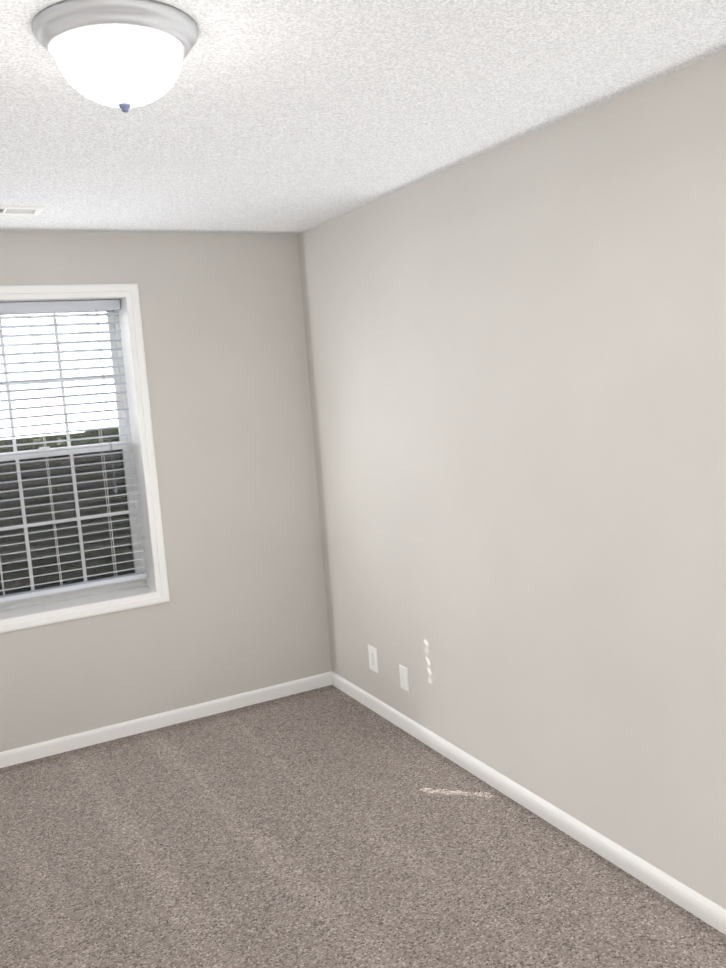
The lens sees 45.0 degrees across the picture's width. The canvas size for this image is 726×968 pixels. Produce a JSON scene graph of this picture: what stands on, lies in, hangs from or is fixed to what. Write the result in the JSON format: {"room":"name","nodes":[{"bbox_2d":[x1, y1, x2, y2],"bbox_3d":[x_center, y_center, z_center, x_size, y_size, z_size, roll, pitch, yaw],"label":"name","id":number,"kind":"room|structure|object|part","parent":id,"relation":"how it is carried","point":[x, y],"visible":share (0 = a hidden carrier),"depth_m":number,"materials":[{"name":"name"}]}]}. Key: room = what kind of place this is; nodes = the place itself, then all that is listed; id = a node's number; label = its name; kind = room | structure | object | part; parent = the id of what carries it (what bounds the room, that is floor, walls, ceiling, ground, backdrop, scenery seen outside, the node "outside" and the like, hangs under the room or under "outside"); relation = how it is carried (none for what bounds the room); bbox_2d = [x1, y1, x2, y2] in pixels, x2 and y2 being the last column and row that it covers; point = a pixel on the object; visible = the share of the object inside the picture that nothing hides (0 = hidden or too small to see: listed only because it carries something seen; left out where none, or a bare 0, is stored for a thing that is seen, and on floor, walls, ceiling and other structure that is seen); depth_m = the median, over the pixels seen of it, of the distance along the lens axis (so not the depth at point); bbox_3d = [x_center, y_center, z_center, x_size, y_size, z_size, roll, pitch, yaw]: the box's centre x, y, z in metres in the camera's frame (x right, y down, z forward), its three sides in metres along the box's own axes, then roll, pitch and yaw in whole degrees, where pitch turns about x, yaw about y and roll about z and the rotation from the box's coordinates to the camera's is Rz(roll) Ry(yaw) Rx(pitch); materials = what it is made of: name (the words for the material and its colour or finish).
{"room":"empty bedroom","nodes":[
{"label":"empty bedroom","id":0,"kind":"room"},
{"bbox_2d":[0,231,331,751],"bbox_3d":[-1.573,0.062,4.219,2.824,2.440,0.320,-8,8,-27],"label":"wall","id":1,"kind":"structure","parent":0,"point":[244,609],"depth_m":4.44,"materials":[{"name":"beige paint"}]},
{"bbox_2d":[0,300,146,610],"bbox_3d":[-1.544,-0.143,4.257,0.884,1.488,0.159,-8,8,-27],"label":"window","id":2,"kind":"structure","parent":1,"relation":"in","point":[48,306],"depth_m":4.29,"materials":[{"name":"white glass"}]},
{"bbox_2d":[0,560,4,595],"bbox_3d":[-1.757,-0.117,4.094,0.002,1.339,0.055,-8,8,-27],"label":"blind cord","id":3,"kind":"object","parent":2,"relation":"hanging from","point":[0,560],"depth_m":4.16,"materials":[{"name":"white fabric"}]},
{"bbox_2d":[29,312,62,589],"bbox_3d":[-1.525,-0.149,4.215,0.002,1.339,0.055,-8,8,-27],"label":"blind cord","id":4,"kind":"object","parent":2,"relation":"hanging from","point":[48,465],"depth_m":4.22,"materials":[{"name":"white fabric"}]},
{"bbox_2d":[0,439,134,595],"bbox_3d":[-1.556,0.185,4.366,0.812,0.743,0.002,-8,8,-27],"label":"screen","id":5,"kind":"object","parent":2,"relation":"attached to","point":[37,535],"visible":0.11,"depth_m":4.39,"materials":[{"name":"black metal"}]},
{"bbox_3d":[-1.563,-0.146,4.291,0.884,1.488,0.081,-8,8,-27],"label":"vinyl window sash","id":6,"kind":"part","parent":2,"relation":"part of","materials":[{"name":"white plastic"}]},
{"bbox_2d":[86,313,117,579],"bbox_3d":[-1.292,-0.181,4.336,0.002,1.339,0.055,-8,8,-27],"label":"blind cord","id":7,"kind":"object","parent":2,"relation":"hanging from","point":[88,313],"depth_m":4.33,"materials":[{"name":"white fabric"}]},
{"bbox_2d":[95,310,116,493],"bbox_3d":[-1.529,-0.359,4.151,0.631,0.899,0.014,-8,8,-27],"label":"blind wand","id":8,"kind":"object","parent":2,"relation":"hanging from","point":[115,490],"visible":1,"depth_m":4.30,"materials":[{"name":"white plastic"}]},
{"bbox_2d":[0,297,155,618],"bbox_3d":[-1.499,-0.135,4.172,0.884,1.488,0.201,-8,8,-27],"label":"liner","id":9,"kind":"object","parent":1,"relation":"in","point":[149,587],"visible":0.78,"depth_m":4.35,"materials":[{"name":"white"}]},
{"bbox_2d":[0,283,169,632],"bbox_3d":[-1.448,-0.127,4.076,0.964,1.568,0.019,-8,8,-27],"label":"window casing","id":10,"kind":"structure","parent":1,"relation":"in","point":[130,294],"depth_m":4.22,"materials":[{"name":"white wood"}]},
{"bbox_2d":[0,672,331,767],"bbox_3d":[-1.412,1.247,4.220,2.760,0.072,0.012,-8,8,-27],"label":"baseboard","id":11,"kind":"structure","parent":1,"relation":"attached to","point":[120,730],"depth_m":4.41,"materials":[{"name":"white wood"}]},
{"bbox_2d":[0,685,725,967],"bbox_3d":[-0.334,1.517,2.224,3.064,0.120,5.216,-8,8,-27],"label":"floor","id":12,"kind":"structure","parent":0,"point":[330,826],"depth_m":3.09,"materials":[{"name":"carpet"}]},
{"bbox_2d":[0,0,725,233],"bbox_3d":[-0.516,-1.016,1.906,3.064,0.120,5.216,-8,8,-27],"label":"ceiling","id":13,"kind":"structure","parent":0,"point":[278,116],"depth_m":2.41,"materials":[{"name":"white paint"}]},
{"bbox_2d":[0,205,44,214],"bbox_3d":[-1.418,-1.080,3.467,0.283,0.014,0.153,-8,8,-27],"label":"ceiling vent","id":14,"kind":"object","parent":13,"relation":"in","point":[18,210],"visible":1,"depth_m":3.48,"materials":[{"name":"white metal"}]},
{"bbox_2d":[32,0,197,58],"bbox_3d":[-0.511,-0.924,1.828,0.334,0.043,0.334,-8,8,-27],"label":"pan","id":15,"kind":"object","parent":13,"relation":"attached to","point":[52,24],"visible":0.54,"depth_m":1.70,"materials":[{"name":"silver metal"}]},
{"bbox_2d":[53,26,182,107],"bbox_3d":[-0.506,-0.852,1.837,0.262,0.108,0.262,-8,8,-27],"label":"flush-mount dome light","id":16,"kind":"object","parent":15,"relation":"attached to","point":[112,66],"visible":1,"depth_m":1.75,"materials":[{"name":"white glass"}]},
{"bbox_2d":[119,103,130,112],"bbox_3d":[-0.501,-0.792,1.845,0.025,0.019,0.025,-8,8,-27],"label":"finial","id":17,"kind":"object","parent":16,"relation":"attached to","point":[124,107],"visible":1,"depth_m":1.84,"materials":[{"name":"silver metal"}]},
{"bbox_2d":[298,50,725,908],"bbox_3d":[0.871,0.072,2.740,0.120,2.440,5.216,-8,8,-27],"label":"wall","id":18,"kind":"structure","parent":0,"point":[516,360],"depth_m":3.00,"materials":[{"name":"beige paint"}]},
{"bbox_2d":[368,644,378,673],"bbox_3d":[0.050,0.877,4.389,0.008,0.128,0.090,-8,8,-27],"label":"outlet","id":19,"kind":"object","parent":18,"relation":"attached to","point":[373,658],"visible":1,"depth_m":4.38,"materials":[{"name":"white plastic"}]},
{"bbox_2d":[399,664,408,691],"bbox_3d":[0.192,0.915,4.128,0.007,0.114,0.072,-8,8,-27],"label":"outlet","id":20,"kind":"object","parent":18,"relation":"attached to","point":[404,683],"visible":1,"depth_m":4.12,"materials":[{"name":"white plastic"}]},
{"bbox_2d":[328,671,725,934],"bbox_3d":[0.944,1.260,2.769,0.012,0.072,4.776,-8,8,-27],"label":"baseboard","id":21,"kind":"structure","parent":18,"relation":"attached to","point":[698,905],"depth_m":3.20,"materials":[{"name":"white wood"}]},
{"label":"outside","id":22,"kind":"structure","parent":0,"visible":0},
{"bbox_2d":[0,312,117,439],"bbox_3d":[-2.663,-1.587,6.068,11.000,6.600,0.050,-8,8,-27],"label":"sky","id":23,"kind":"structure","parent":22,"point":[57,419],"depth_m":6.34,"materials":[{"name":"white"}]},
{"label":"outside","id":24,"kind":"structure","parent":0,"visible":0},
{"bbox_2d":[0,428,118,450],"bbox_3d":[-1.962,0.743,5.338,7.000,2.070,0.350,-8,8,-27],"label":"bush","id":25,"kind":"object","parent":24,"point":[85,434],"depth_m":5.30,"materials":[{"name":"green plant"}]}
]}

